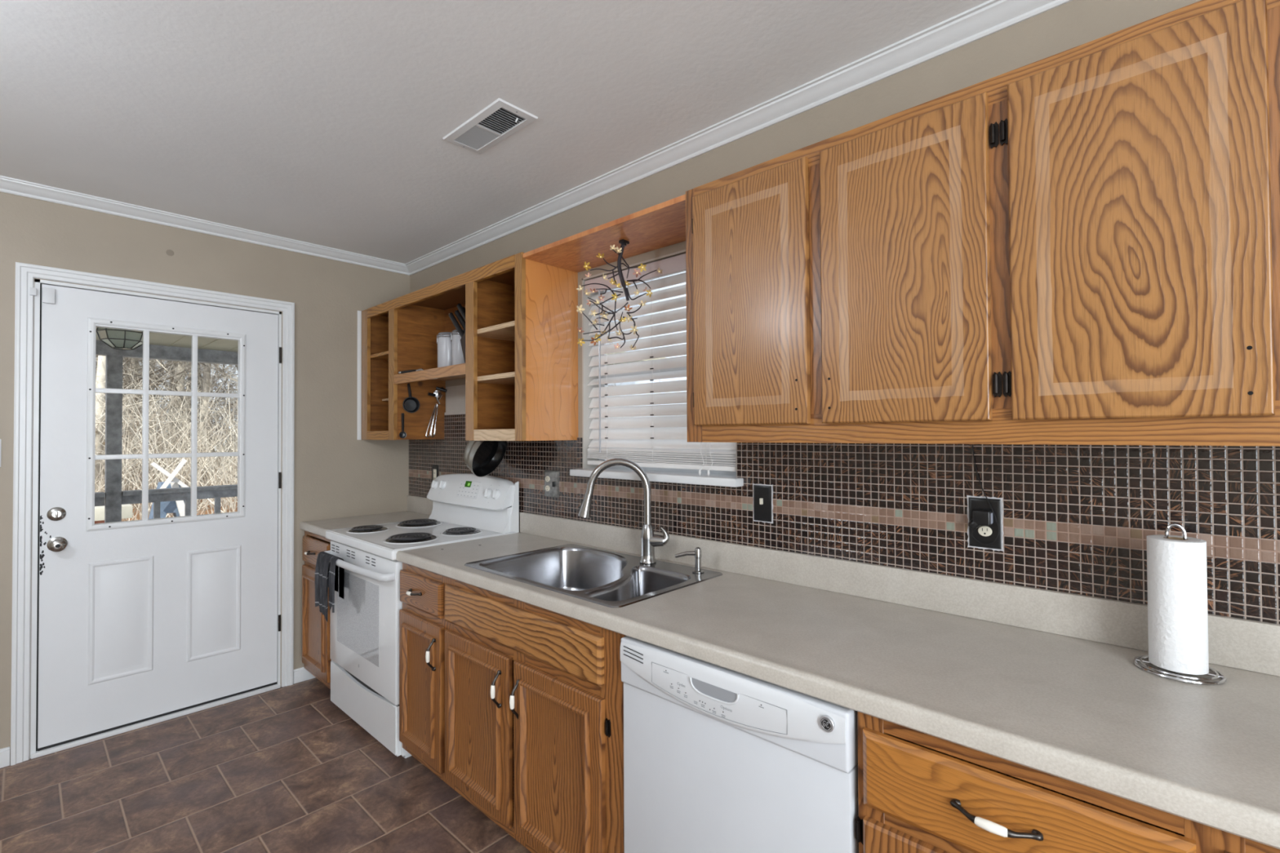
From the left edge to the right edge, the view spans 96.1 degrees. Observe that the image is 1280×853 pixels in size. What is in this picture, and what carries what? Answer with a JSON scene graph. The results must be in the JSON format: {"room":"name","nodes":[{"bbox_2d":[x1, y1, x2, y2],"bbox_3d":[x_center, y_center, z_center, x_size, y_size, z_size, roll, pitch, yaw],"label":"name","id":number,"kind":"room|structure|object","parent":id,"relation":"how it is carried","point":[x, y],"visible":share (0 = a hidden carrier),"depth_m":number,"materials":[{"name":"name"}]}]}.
{"room":"kitchen","nodes":[
{"label":"kitchen","id":0,"kind":"room"},
{"bbox_2d":[0,191,409,764],"bbox_3d":[-2.780,0.237,2.537,0.140,2.600,3.840,-1,-1,43],"label":"wall","id":1,"kind":"structure","parent":0,"point":[337,474],"depth_m":3.25,"materials":[{"name":"beige paint"}]},
{"bbox_2d":[0,439,1,466],"bbox_3d":[-2.767,0.114,2.437,0.018,0.120,0.078,-1,-1,43],"label":"light switch","id":2,"kind":"object","parent":1,"relation":"attached to","point":[0,439],"visible":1,"depth_m":2.47,"materials":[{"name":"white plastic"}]},
{"bbox_2d":[0,746,9,768],"bbox_3d":[-3.368,1.411,1.768,0.014,0.078,1.928,-1,-1,43],"label":"baseboard","id":3,"kind":"structure","parent":1,"relation":"attached to","point":[4,752],"depth_m":2.46,"materials":[{"name":"white paint"}]},
{"bbox_2d":[10,262,294,765],"bbox_3d":[-2.379,0.375,2.916,0.189,2.171,1.083,-1,-1,43],"label":"door","id":4,"kind":"structure","parent":1,"relation":"in","point":[135,621],"depth_m":2.79,"materials":[{"name":"white paint"}]},
{"bbox_2d":[29,287,36,295],"bbox_3d":[-2.678,-0.595,2.536,0.014,0.033,0.022,-1,-1,43],"label":"magnet","id":5,"kind":"object","parent":4,"relation":"attached to","point":[33,291],"visible":1,"depth_m":2.53,"materials":[{"name":"white plastic"}]},
{"bbox_2d":[42,287,55,304],"bbox_3d":[-2.656,-0.587,2.582,0.018,0.068,0.040,-1,-1,43],"label":"sensor","id":6,"kind":"object","parent":4,"relation":"attached to","point":[48,294],"visible":1,"depth_m":2.58,"materials":[{"name":"white plastic"}]},
{"bbox_2d":[31,683,280,759],"bbox_3d":[-2.395,1.451,2.920,0.152,0.019,0.960,-1,-1,43],"label":"trim","id":7,"kind":"structure","parent":1,"relation":"on","point":[44,752],"depth_m":2.81,"materials":[{"name":"white paint"}]},
{"bbox_2d":[165,249,173,256],"bbox_3d":[-2.368,-0.875,2.898,0.002,0.032,0.032,-1,-1,43],"label":"wall patch","id":8,"kind":"object","parent":1,"relation":"attached to","point":[169,252],"depth_m":2.90,"materials":[{"name":"beige paint"}]},
{"bbox_2d":[0,175,409,275],"bbox_3d":[-2.760,-1.039,2.434,0.062,0.052,3.700,-1,-1,43],"label":"trim","id":9,"kind":"structure","parent":1,"relation":"attached to","point":[7,184],"depth_m":2.91,"materials":[{"name":"white paint"}]},
{"bbox_2d":[293,666,315,684],"bbox_3d":[-1.930,1.424,3.318,0.014,0.078,0.124,-1,-1,43],"label":"baseboard","id":10,"kind":"structure","parent":1,"relation":"attached to","point":[300,674],"depth_m":3.30,"materials":[{"name":"white paint"}]},
{"bbox_2d":[356,311,361,439],"bbox_3d":[-1.740,-0.318,3.562,0.006,0.800,0.022,-1,-1,43],"label":"trim","id":11,"kind":"structure","parent":1,"relation":"attached to","point":[359,313],"depth_m":3.56,"materials":[{"name":"white paint"}]},
{"bbox_2d":[95,327,667,365],"bbox_3d":[-3.021,-0.687,4.174,2.405,0.265,7.500,-1,-1,43],"label":"porch roof","id":12,"kind":"structure","parent":1,"relation":"attached to","point":[168,347],"depth_m":4.60,"materials":[{"name":"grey wood"}]},
{"bbox_2d":[96,327,142,350],"bbox_3d":[-3.145,-0.569,3.497,0.222,0.198,0.222,-1,-1,20],"label":"porch light","id":13,"kind":"object","parent":12,"relation":"hanging from","point":[116,339],"visible":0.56,"depth_m":3.43,"materials":[{"name":"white glass"}]},
{"bbox_2d":[0,677,532,852],"bbox_3d":[-0.717,1.459,0.518,5.601,0.080,3.700,-1,-1,43],"label":"floor","id":14,"kind":"structure","parent":0,"point":[283,769],"depth_m":2.27,"materials":[{"name":"tile"}]},
{"bbox_2d":[302,530,331,688],"bbox_3d":[-1.586,1.026,3.360,0.440,0.873,0.659,-1,-1,43],"label":"base cabinet","id":15,"kind":"object","parent":14,"relation":"on","point":[316,630],"visible":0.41,"depth_m":3.17,"materials":[{"name":"brown wood"}]},
{"bbox_2d":[299,495,432,537],"bbox_3d":[-1.570,0.518,3.393,0.461,0.143,0.655,-1,-1,43],"label":"countertop","id":16,"kind":"structure","parent":15,"relation":"on","point":[418,508],"depth_m":3.42,"materials":[{"name":"laminate"}]},
{"bbox_2d":[324,473,519,758],"bbox_3d":[-1.138,0.857,2.930,0.791,1.194,0.696,-1,-1,43],"label":"stove","id":17,"kind":"object","parent":14,"relation":"on","point":[364,638],"visible":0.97,"depth_m":2.77,"materials":[{"name":"white metal"}]},
{"bbox_2d":[315,551,344,621],"bbox_3d":[-1.536,0.796,2.838,0.244,0.324,0.054,-1,-1,43],"label":"dish towel","id":18,"kind":"object","parent":17,"relation":"hanging from","point":[327,574],"visible":0.96,"depth_m":2.82,"materials":[{"name":"grey fabric"}]},
{"bbox_2d":[348,526,387,532],"bbox_3d":[-1.410,0.535,2.982,0.185,0.004,0.185,-1,-1,29],"label":"burner","id":19,"kind":"object","parent":17,"relation":"on","point":[357,529],"depth_m":2.95,"materials":[{"name":"black metal"}]},
{"bbox_2d":[386,535,436,542],"bbox_3d":[-1.080,0.530,2.717,0.225,0.004,0.225,-1,-1,29],"label":"burner","id":20,"kind":"object","parent":17,"relation":"on","point":[393,539],"depth_m":2.67,"materials":[{"name":"black metal"}]},
{"bbox_2d":[397,520,440,527],"bbox_3d":[-1.217,0.537,3.172,0.225,0.004,0.225,-1,-1,29],"label":"burner","id":21,"kind":"object","parent":17,"relation":"on","point":[404,523],"depth_m":3.13,"materials":[{"name":"black metal"}]},
{"bbox_2d":[325,518,517,559],"bbox_3d":[-1.125,0.556,2.950,0.791,0.046,0.644,-1,-1,43],"label":"cooktop","id":22,"kind":"object","parent":17,"relation":"in","point":[383,541],"depth_m":2.84,"materials":[{"name":"white metal"}]},
{"bbox_2d":[442,528,480,535],"bbox_3d":[-0.898,0.532,2.896,0.185,0.004,0.185,-1,-1,29],"label":"burner","id":23,"kind":"object","parent":17,"relation":"on","point":[449,531],"depth_m":2.85,"materials":[{"name":"black metal"}]},
{"bbox_2d":[448,480,499,497],"bbox_3d":[-0.938,0.349,3.121,0.567,0.092,0.037,-1,-1,43],"label":"print","id":24,"kind":"object","parent":17,"relation":"on","point":[456,488],"depth_m":3.08},
{"bbox_2d":[399,562,626,852],"bbox_3d":[-0.344,1.004,2.208,1.336,0.873,0.659,-1,-1,43],"label":"base cabinet","id":25,"kind":"object","parent":14,"relation":"on","point":[517,706],"visible":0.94,"depth_m":1.86,"materials":[{"name":"brown wood"}]},
{"bbox_2d":[395,511,1279,848],"bbox_3d":[0.407,0.483,1.560,3.344,0.143,0.655,-1,-1,43],"label":"countertop","id":26,"kind":"structure","parent":25,"relation":"on","point":[1049,682],"depth_m":1.25,"materials":[{"name":"laminate"}]},
{"bbox_2d":[464,543,722,608],"bbox_3d":[-0.190,0.621,2.114,0.839,0.200,0.548,-1,-1,43],"label":"sink","id":27,"kind":"object","parent":26,"relation":"in","point":[610,579],"visible":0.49,"depth_m":2.29,"materials":[{"name":"metal"}]},
{"bbox_2d":[675,546,703,573],"bbox_3d":[0.178,0.475,2.062,0.104,0.087,0.042,-1,-1,20],"label":"soap dispenser","id":28,"kind":"object","parent":27,"relation":"on","point":[697,553],"visible":1,"depth_m":2.04,"materials":[{"name":"silver metal"}]},
{"bbox_2d":[577,457,669,564],"bbox_3d":[-0.065,0.323,2.224,0.358,0.399,0.064,0,-1,4],"label":"kitchen faucet","id":29,"kind":"object","parent":26,"relation":"on","point":[649,540],"visible":1,"depth_m":2.21,"materials":[{"name":"silver metal"}]},
{"bbox_2d":[1133,523,1226,684],"bbox_3d":[1.113,0.353,1.192,0.142,0.305,0.142,-1,-1,43],"label":"towel stand","id":30,"kind":"object","parent":26,"relation":"on","point":[1216,674],"visible":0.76,"depth_m":1.16,"materials":[{"name":"silver metal"}]},
{"bbox_2d":[1146,534,1208,675],"bbox_3d":[1.113,0.363,1.192,0.091,0.264,0.091,-1,-1,43],"label":"paper towel roll","id":31,"kind":"object","parent":30,"relation":"on","point":[1177,571],"visible":0.98,"depth_m":1.16,"materials":[{"name":"paper"}]},
{"bbox_2d":[620,635,858,852],"bbox_3d":[0.385,0.994,1.546,0.624,0.868,0.639,-1,-1,43],"label":"dishwasher","id":32,"kind":"object","parent":14,"relation":"on","point":[717,759],"visible":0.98,"depth_m":1.31,"materials":[{"name":"white plastic"}]},
{"bbox_2d":[663,671,764,717],"bbox_3d":[0.162,0.630,1.326,0.282,0.054,0.002,-1,-1,43],"label":"print","id":33,"kind":"object","parent":32,"relation":"attached to","point":[713,700],"depth_m":1.33},
{"bbox_2d":[855,711,1279,852],"bbox_3d":[1.093,0.978,0.875,1.320,0.873,0.659,-1,-1,43],"label":"base cabinet","id":34,"kind":"object","parent":14,"relation":"on","point":[918,792],"visible":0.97,"depth_m":0.97,"materials":[{"name":"brown wood"}]},
{"bbox_2d":[0,0,990,263],"bbox_3d":[-0.731,-1.160,0.588,5.850,0.120,3.950,-1,-1,43],"label":"ceiling","id":35,"kind":"structure","parent":0,"point":[322,122],"depth_m":1.85,"materials":[{"name":"paint"}]},
{"bbox_2d":[442,97,537,154],"bbox_3d":[-0.547,-1.069,2.082,0.374,0.023,0.160,-1,-1,43],"label":"ceiling vent","id":36,"kind":"object","parent":35,"relation":"in","point":[486,129],"visible":1,"depth_m":2.06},
{"bbox_2d":[409,0,1201,533],"bbox_3d":[0.582,0.212,1.942,5.600,2.600,0.140,-1,-1,43],"label":"wall","id":37,"kind":"structure","parent":0,"point":[1075,23],"depth_m":1.82,"materials":[{"name":"beige paint"}]},
{"bbox_2d":[427,386,447,404],"bbox_3d":[-1.201,-0.184,3.408,0.112,0.106,0.030,0,-1,-36],"label":"can opener","id":38,"kind":"object","parent":37,"relation":"hanging from","point":[437,393],"visible":1,"depth_m":3.41,"materials":[{"name":"silver metal"}]},
{"bbox_2d":[444,384,465,415],"bbox_3d":[-0.901,-0.158,3.217,0.749,0.170,0.012,-1,-1,43],"label":"plaster","id":39,"kind":"object","parent":37,"relation":"attached to","point":[455,395],"visible":0.36,"depth_m":3.39,"materials":[{"name":"beige paint"}]},
{"bbox_2d":[463,440,475,469],"bbox_3d":[-0.815,0.024,2.955,0.123,0.423,0.238,-1,-1,23],"label":"frying pan","id":40,"kind":"object","parent":37,"relation":"hanging from","point":[469,444],"visible":0.09,"depth_m":2.85,"materials":[{"name":"metal"}]},
{"bbox_2d":[361,252,577,440],"bbox_3d":[-1.008,-0.327,3.113,1.678,0.800,0.313,-1,-1,43],"label":"upper cabinet","id":41,"kind":"object","parent":37,"relation":"attached to","point":[519,371],"visible":0.84,"depth_m":2.79,"materials":[{"name":"brown wood"}]},
{"bbox_2d":[370,351,388,360],"bbox_3d":[-1.451,-0.430,3.535,0.428,0.018,0.286,-1,-1,43],"label":"shelf","id":42,"kind":"object","parent":41,"relation":"attached to","point":[384,356],"depth_m":3.50,"materials":[{"name":"brown wood"}]},
{"bbox_2d":[399,413,406,438],"bbox_3d":[-1.355,-0.004,3.277,0.027,0.143,0.038,-1,-1,43],"label":"measuring spoon","id":43,"kind":"object","parent":41,"relation":"hanging from","point":[402,434],"visible":1,"depth_m":3.27,"materials":[{"name":"black plastic"}]},
{"bbox_2d":[399,431,406,438],"bbox_3d":[-1.353,0.048,3.277,0.039,0.039,0.015,0,-1,-30],"label":"bowl","id":44,"kind":"object","parent":43,"relation":"on","point":[402,434],"depth_m":3.28,"materials":[{"name":"black plastic"}]},
{"bbox_2d":[402,382,419,413],"bbox_3d":[-1.316,-0.163,3.301,0.093,0.171,0.044,0,-1,-33],"label":"measuring cup","id":45,"kind":"object","parent":41,"relation":"hanging from","point":[411,405],"visible":1,"depth_m":3.31,"materials":[{"name":"black plastic"}]},
{"bbox_2d":[402,396,419,413],"bbox_3d":[-1.317,-0.124,3.302,0.093,0.093,0.041,0,-1,-33],"label":"bowl","id":46,"kind":"object","parent":45,"relation":"on","point":[411,405],"depth_m":3.31,"materials":[{"name":"black metal"}]},
{"bbox_2d":[398,368,424,373],"bbox_3d":[-1.278,-0.310,3.220,0.188,0.028,0.026,-1,-1,23],"label":"tool","id":47,"kind":"object","parent":41,"relation":"on","point":[420,369],"visible":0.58,"depth_m":3.21,"materials":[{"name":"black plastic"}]},
{"bbox_2d":[394,363,465,384],"bbox_3d":[-1.007,-0.270,3.112,0.769,0.052,0.310,-1,-1,43],"label":"shelf","id":48,"kind":"object","parent":41,"relation":"attached to","point":[439,375],"depth_m":3.05,"materials":[{"name":"brown wood"}]},
{"bbox_2d":[425,404,438,437],"bbox_3d":[-1.225,-0.036,3.392,0.023,0.199,0.073,-1,-1,43],"label":"tongs","id":49,"kind":"object","parent":41,"relation":"hanging from","point":[437,405],"visible":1,"depth_m":3.39,"materials":[{"name":"silver metal"}]},
{"bbox_2d":[436,332,451,367],"bbox_3d":[-1.057,-0.405,3.168,0.117,0.219,0.117,-1,-1,43],"label":"canister","id":50,"kind":"object","parent":41,"relation":"on","point":[443,339],"visible":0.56,"depth_m":3.12,"materials":[{"name":"white ceramic"}]},
{"bbox_2d":[450,329,465,365],"bbox_3d":[-0.955,-0.406,3.094,0.117,0.219,0.117,-1,-1,43],"label":"canister","id":51,"kind":"object","parent":41,"relation":"on","point":[457,357],"visible":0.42,"depth_m":3.04,"materials":[{"name":"white ceramic"}]},
{"bbox_2d":[460,332,465,363],"bbox_3d":[-0.818,-0.412,2.940,0.215,0.225,0.100,-1,-1,43],"label":"knife block","id":52,"kind":"object","parent":41,"relation":"on","point":[463,338],"visible":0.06,"depth_m":2.95,"materials":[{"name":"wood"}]},
{"bbox_2d":[448,312,463,337],"bbox_3d":[-0.956,-0.522,3.016,0.140,0.167,0.020,-1,-1,34],"label":"knife","id":53,"kind":"object","parent":52,"relation":"in","point":[455,323],"visible":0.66,"depth_m":3.01,"materials":[{"name":"black plastic"}]},
{"bbox_2d":[454,310,465,331],"bbox_3d":[-0.925,-0.536,3.015,0.137,0.163,0.020,-1,-1,34],"label":"knife","id":54,"kind":"object","parent":52,"relation":"in","point":[460,319],"visible":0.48,"depth_m":3.02,"materials":[{"name":"black plastic"}]},
{"bbox_2d":[457,303,465,320],"bbox_3d":[-0.902,-0.565,2.981,0.137,0.163,0.020,-1,-1,34],"label":"knife","id":55,"kind":"object","parent":52,"relation":"in","point":[460,307],"visible":0.44,"depth_m":2.99,"materials":[{"name":"black plastic"}]},
{"bbox_2d":[477,320,515,341],"bbox_3d":[-0.561,-0.447,2.708,0.411,0.021,0.284,-1,-1,43],"label":"shelf","id":56,"kind":"object","parent":41,"relation":"attached to","point":[505,331],"depth_m":2.69,"materials":[{"name":"brown wood"}]},
{"bbox_2d":[477,371,515,385],"bbox_3d":[-0.560,-0.225,2.705,0.411,0.021,0.284,-1,-1,43],"label":"shelf","id":57,"kind":"object","parent":41,"relation":"attached to","point":[504,379],"depth_m":2.67,"materials":[{"name":"brown wood"}]},
{"bbox_2d":[466,440,506,477],"bbox_3d":[-0.768,0.033,2.891,0.142,0.444,0.246,-1,-1,27],"label":"frying pan","id":58,"kind":"object","parent":37,"relation":"hanging from","point":[484,457],"visible":0.7,"depth_m":2.93,"materials":[{"name":"metal"}]},
{"bbox_2d":[569,249,743,487],"bbox_3d":[0.070,-0.233,2.379,0.890,0.903,0.193,-1,-1,43],"label":"window","id":59,"kind":"structure","parent":37,"relation":"in","point":[721,478],"depth_m":2.53,"materials":[{"name":"paint"}]},
{"bbox_2d":[576,239,662,350],"bbox_3d":[-0.079,-0.506,2.219,0.333,0.426,0.108,0,-1,4],"label":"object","id":60,"kind":"object","parent":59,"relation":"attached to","point":[624,242],"visible":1,"depth_m":2.22,"materials":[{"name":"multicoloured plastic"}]},
{"bbox_2d":[584,253,736,475],"bbox_3d":[0.055,-0.243,2.365,0.812,0.858,0.086,-1,-1,43],"label":"window blind","id":61,"kind":"object","parent":59,"relation":"attached to","point":[658,440],"visible":0.75,"depth_m":2.40,"materials":[{"name":"white plastic"}]},
{"bbox_2d":[404,0,1073,275],"bbox_3d":[0.507,-1.063,1.885,5.600,0.052,0.062,-1,-1,43],"label":"trim","id":62,"kind":"structure","parent":37,"relation":"attached to","point":[990,17],"depth_m":1.90,"materials":[{"name":"white paint"}]},
{"bbox_2d":[408,413,1279,624],"bbox_3d":[0.165,0.165,2.228,4.600,0.514,0.008,-1,-1,43],"label":"tile backsplash","id":63,"kind":"structure","parent":37,"relation":"attached to","point":[1078,519],"depth_m":1.55,"materials":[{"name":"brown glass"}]},
{"bbox_2d":[431,465,438,481],"bbox_3d":[-1.263,0.298,3.540,0.078,0.120,0.010,-1,-1,43],"label":"power outlet","id":64,"kind":"object","parent":63,"relation":"attached to","point":[434,468],"visible":0.67,"depth_m":3.53,"materials":[{"name":"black plastic"}]},
{"bbox_2d":[433,469,436,480],"bbox_3d":[-1.262,0.300,3.535,0.037,0.075,0.003,-1,-1,43],"label":"receptacle","id":65,"kind":"object","parent":64,"relation":"attached to","point":[434,470],"depth_m":3.53,"materials":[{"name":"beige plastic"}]},
{"bbox_2d":[544,470,559,497],"bbox_3d":[-0.429,0.275,2.761,0.108,0.126,0.018,-1,-1,43],"label":"power outlet","id":66,"kind":"object","parent":63,"relation":"attached to","point":[551,477],"visible":1,"depth_m":2.76,"materials":[{"name":"metal"}]},
{"bbox_2d":[545,485,550,491],"bbox_3d":[-0.447,0.298,2.779,0.033,0.028,0.003,-1,-1,43],"label":"receptacle","id":67,"kind":"object","parent":66,"relation":"attached to","point":[547,487],"depth_m":2.78,"materials":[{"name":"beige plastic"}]},
{"bbox_2d":[545,475,550,481],"bbox_3d":[-0.448,0.253,2.779,0.033,0.028,0.003,-1,-1,43],"label":"receptacle","id":68,"kind":"object","parent":66,"relation":"attached to","point":[547,477],"depth_m":2.78,"materials":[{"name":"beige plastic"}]},
{"bbox_2d":[752,483,773,523],"bbox_3d":[0.418,0.264,1.976,0.079,0.133,0.017,-1,-1,43],"label":"wall switch","id":69,"kind":"object","parent":63,"relation":"attached to","point":[762,495],"visible":1,"depth_m":1.97,"materials":[{"name":"black plastic"}]},
{"bbox_2d":[966,495,1004,551],"bbox_3d":[0.913,0.256,1.522,0.084,0.141,0.010,-1,-1,43],"label":"power outlet","id":70,"kind":"object","parent":63,"relation":"attached to","point":[983,534],"visible":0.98,"depth_m":1.52,"materials":[{"name":"black plastic"}]},
{"bbox_2d":[968,444,999,544],"bbox_3d":[0.901,0.171,1.510,0.068,0.278,0.040,-1,-1,43],"label":"power cord","id":71,"kind":"object","parent":70,"relation":"attached to","point":[980,517],"visible":0.95,"depth_m":1.50,"materials":[{"name":"black plastic"}]},
{"bbox_2d":[977,525,991,536],"bbox_3d":[0.911,0.277,1.519,0.033,0.028,0.003,-1,-1,43],"label":"receptacle","id":72,"kind":"object","parent":70,"relation":"attached to","point":[983,531],"depth_m":1.52,"materials":[{"name":"beige plastic"}]},
{"bbox_2d":[685,0,1279,446],"bbox_3d":[0.900,-0.361,1.329,1.786,0.800,0.333,-1,-1,43],"label":"upper cabinet","id":73,"kind":"object","parent":37,"relation":"attached to","point":[1080,245],"visible":1,"depth_m":1.20,"materials":[{"name":"brown wood"}]},
{"bbox_2d":[522,194,685,272],"bbox_3d":[-0.070,-0.728,2.250,0.878,0.018,0.308,-1,-1,43],"label":"valance board","id":74,"kind":"object","parent":73,"relation":"attached to","point":[663,224],"visible":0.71,"depth_m":2.22,"materials":[{"name":"brown wood"}]},
{"label":"outside","id":75,"kind":"structure","parent":0,"visible":0},
{"bbox_3d":[-2.991,1.570,4.126,2.355,0.060,7.500,-1,-1,43],"label":"floor","id":76,"kind":"structure","parent":75,"visible":0},
{"bbox_2d":[104,355,122,523],"bbox_3d":[-4.060,0.499,4.431,0.090,2.100,0.090,-1,-1,43],"label":"porch post","id":77,"kind":"object","parent":76,"relation":"on","point":[113,371],"visible":0.56,"depth_m":4.41,"materials":[{"name":"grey wood"}]},
{"bbox_2d":[94,484,237,518],"bbox_3d":[-3.711,0.970,4.799,0.140,0.925,7.300,-1,-1,43],"label":"porch railing","id":78,"kind":"object","parent":76,"relation":"on","point":[155,495],"visible":0.17,"depth_m":4.68,"materials":[{"name":"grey wood"}]},
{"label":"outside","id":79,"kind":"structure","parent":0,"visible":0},
{"bbox_2d":[121,474,237,521],"bbox_3d":[-29.076,2.604,29.334,74.800,0.200,90.000,-1,-1,43],"label":"ground","id":80,"kind":"structure","parent":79,"point":[208,506],"depth_m":15.20,"materials":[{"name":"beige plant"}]},
{"bbox_2d":[95,358,173,445],"bbox_3d":[-29.069,-6.106,31.769,9.779,17.331,9.619,-1,-1,34],"label":"bare tree","id":81,"kind":"object","parent":80,"relation":"on","point":[123,358],"visible":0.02,"depth_m":31.95,"materials":[{"name":"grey plant"}]},
{"bbox_2d":[95,355,200,452],"bbox_3d":[-21.531,-7.108,25.968,10.780,19.104,10.603,-1,-1,38],"label":"bare tree","id":82,"kind":"object","parent":80,"relation":"on","point":[131,362],"visible":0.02,"depth_m":25.71,"materials":[{"name":"grey plant"}]},
{"bbox_2d":[95,355,213,451],"bbox_3d":[-17.927,-7.642,16.207,11.213,19.871,11.029,0,-1,-8],"label":"bare tree","id":83,"kind":"object","parent":80,"relation":"on","point":[154,363],"visible":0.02,"depth_m":17.87,"materials":[{"name":"grey plant"}]},
{"bbox_2d":[95,355,213,381],"bbox_3d":[-20.639,-6.464,20.291,10.106,17.640,9.717,0,-1,-7],"label":"bare tree","id":84,"kind":"object","parent":80,"relation":"on","point":[135,378],"visible":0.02,"depth_m":21.76,"materials":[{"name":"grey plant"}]},
{"bbox_2d":[96,360,213,411],"bbox_3d":[-16.697,-6.959,12.878,10.769,18.416,8.741,0,-1,-11],"label":"bare tree","id":85,"kind":"object","parent":80,"relation":"on","point":[157,380],"visible":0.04,"depth_m":16.35,"materials":[{"name":"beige plant"}]},
{"bbox_2d":[122,357,187,439],"bbox_3d":[-27.348,-6.639,31.131,10.514,18.352,10.109,0,-1,-31],"label":"bare tree","id":86,"kind":"object","parent":80,"relation":"on","point":[125,357],"visible":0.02,"depth_m":31.29,"materials":[{"name":"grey plant"}]},
{"bbox_2d":[94,355,217,492],"bbox_3d":[-12.945,-5.219,15.288,9.752,14.932,6.728,0,-1,-16],"label":"bare tree","id":87,"kind":"object","parent":80,"relation":"on","point":[100,375],"visible":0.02,"depth_m":14.92,"materials":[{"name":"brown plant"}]},
{"bbox_2d":[102,360,212,475],"bbox_3d":[-17.959,-5.297,16.384,8.884,15.191,7.210,-1,-1,22],"label":"bare tree","id":88,"kind":"object","parent":80,"relation":"on","point":[152,360],"visible":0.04,"depth_m":17.48,"materials":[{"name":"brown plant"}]},
{"bbox_2d":[95,357,219,448],"bbox_3d":[-25.105,-4.776,27.769,6.896,14.530,8.497,-1,-1,39],"label":"bare tree","id":89,"kind":"object","parent":80,"relation":"on","point":[122,357],"visible":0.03,"depth_m":28.30,"materials":[{"name":"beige plant"}]},
{"bbox_2d":[95,357,231,492],"bbox_3d":[-15.213,-4.091,15.357,7.438,12.718,6.037,0,-1,-21],"label":"bare tree","id":90,"kind":"object","parent":80,"relation":"on","point":[103,472],"visible":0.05,"depth_m":16.20,"materials":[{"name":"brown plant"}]},
{"bbox_2d":[96,357,234,416],"bbox_3d":[-28.668,-5.130,34.138,7.332,15.447,9.034,-1,-1,38],"label":"bare tree","id":91,"kind":"object","parent":80,"relation":"on","point":[96,357],"visible":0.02,"depth_m":34.17,"materials":[{"name":"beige plant"}]},
{"bbox_2d":[94,355,237,521],"bbox_3d":[-13.391,-2.700,28.024,43.848,10.252,35.918,0,-1,-34],"label":"trees","id":92,"kind":"object","parent":80,"relation":"on","point":[222,474],"visible":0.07,"depth_m":15.07,"materials":[{"name":"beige plant"}]},
{"bbox_2d":[125,360,217,447],"bbox_3d":[-27.859,-6.564,34.336,8.695,18.319,10.713,0,-1,-32],"label":"bare tree","id":93,"kind":"object","parent":80,"relation":"on","point":[166,360],"visible":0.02,"depth_m":34.12,"materials":[{"name":"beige plant"}]},
{"bbox_2d":[122,359,236,474],"bbox_3d":[-19.372,-7.196,23.122,10.823,19.181,10.646,0,-1,-25],"label":"bare tree","id":94,"kind":"object","parent":80,"relation":"on","point":[188,375],"visible":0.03,"depth_m":24.07,"materials":[{"name":"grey plant"}]},
{"bbox_2d":[123,358,236,486],"bbox_3d":[-16.392,-4.029,22.109,6.070,12.789,7.479,-1,-1,17],"label":"bare tree","id":95,"kind":"object","parent":80,"relation":"on","point":[208,376],"visible":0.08,"depth_m":21.72,"materials":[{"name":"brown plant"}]},
{"bbox_2d":[122,360,237,468],"bbox_3d":[-21.452,-6.438,27.363,8.454,17.812,10.416,0,-1,7],"label":"bare tree","id":96,"kind":"object","parent":80,"relation":"on","point":[180,384],"visible":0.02,"depth_m":26.60,"materials":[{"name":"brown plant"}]},
{"bbox_2d":[124,362,237,472],"bbox_3d":[-14.523,-7.647,19.757,11.254,19.944,11.070,0,-1,-1],"label":"bare tree","id":97,"kind":"object","parent":80,"relation":"on","point":[215,365],"visible":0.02,"depth_m":20.71,"materials":[{"name":"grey plant"}]},
{"bbox_2d":[132,360,237,468],"bbox_3d":[-21.733,-4.413,29.619,7.664,13.808,7.791,-1,-1,39],"label":"bare tree","id":98,"kind":"object","parent":80,"relation":"on","point":[224,390],"visible":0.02,"depth_m":28.64,"materials":[{"name":"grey plant"}]},
{"bbox_2d":[141,364,237,448],"bbox_3d":[-13.259,-6.726,21.770,10.236,18.140,10.068,0,-1,-22],"label":"bare tree","id":99,"kind":"object","parent":80,"relation":"on","point":[219,364],"visible":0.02,"depth_m":22.84,"materials":[{"name":"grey plant"}]},
{"bbox_2d":[155,364,234,390],"bbox_3d":[-18.962,-8.223,28.453,12.240,21.364,11.769,-1,-1,28],"label":"bare tree","id":100,"kind":"object","parent":80,"relation":"on","point":[183,364],"visible":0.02,"depth_m":27.78,"materials":[{"name":"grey plant"}]},
{"bbox_2d":[188,373,237,442],"bbox_3d":[-12.576,-6.576,19.728,8.004,17.764,11.603,0,-1,9],"label":"bare tree","id":101,"kind":"object","parent":80,"relation":"on","point":[231,413],"visible":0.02,"depth_m":20.25,"materials":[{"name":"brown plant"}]},
{"bbox_2d":[200,364,237,401],"bbox_3d":[-12.280,-3.889,21.398,5.909,12.448,7.280,0,-1,12],"label":"bare tree","id":102,"kind":"object","parent":80,"relation":"on","point":[209,364],"visible":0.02,"depth_m":18.81,"materials":[{"name":"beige plant"}]},
{"bbox_3d":[-6.458,2.090,8.360,8.500,0.030,24.000,-1,-1,43],"label":"gravel yard","id":103,"kind":"structure","parent":80,"relation":"on","visible":0},
{"bbox_2d":[94,503,133,524],"bbox_3d":[-8.081,1.624,8.457,1.000,0.920,0.830,-1,-1,43],"label":"brick stack","id":104,"kind":"object","parent":103,"relation":"on","point":[126,509],"visible":0.18,"depth_m":8.34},
{"bbox_2d":[148,458,189,519],"bbox_3d":[-6.832,1.272,8.414,0.500,1.610,0.800,-1,-1,43],"label":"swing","id":105,"kind":"object","parent":103,"relation":"on","point":[177,507],"visible":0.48,"depth_m":8.32,"materials":[{"name":"white wood"}]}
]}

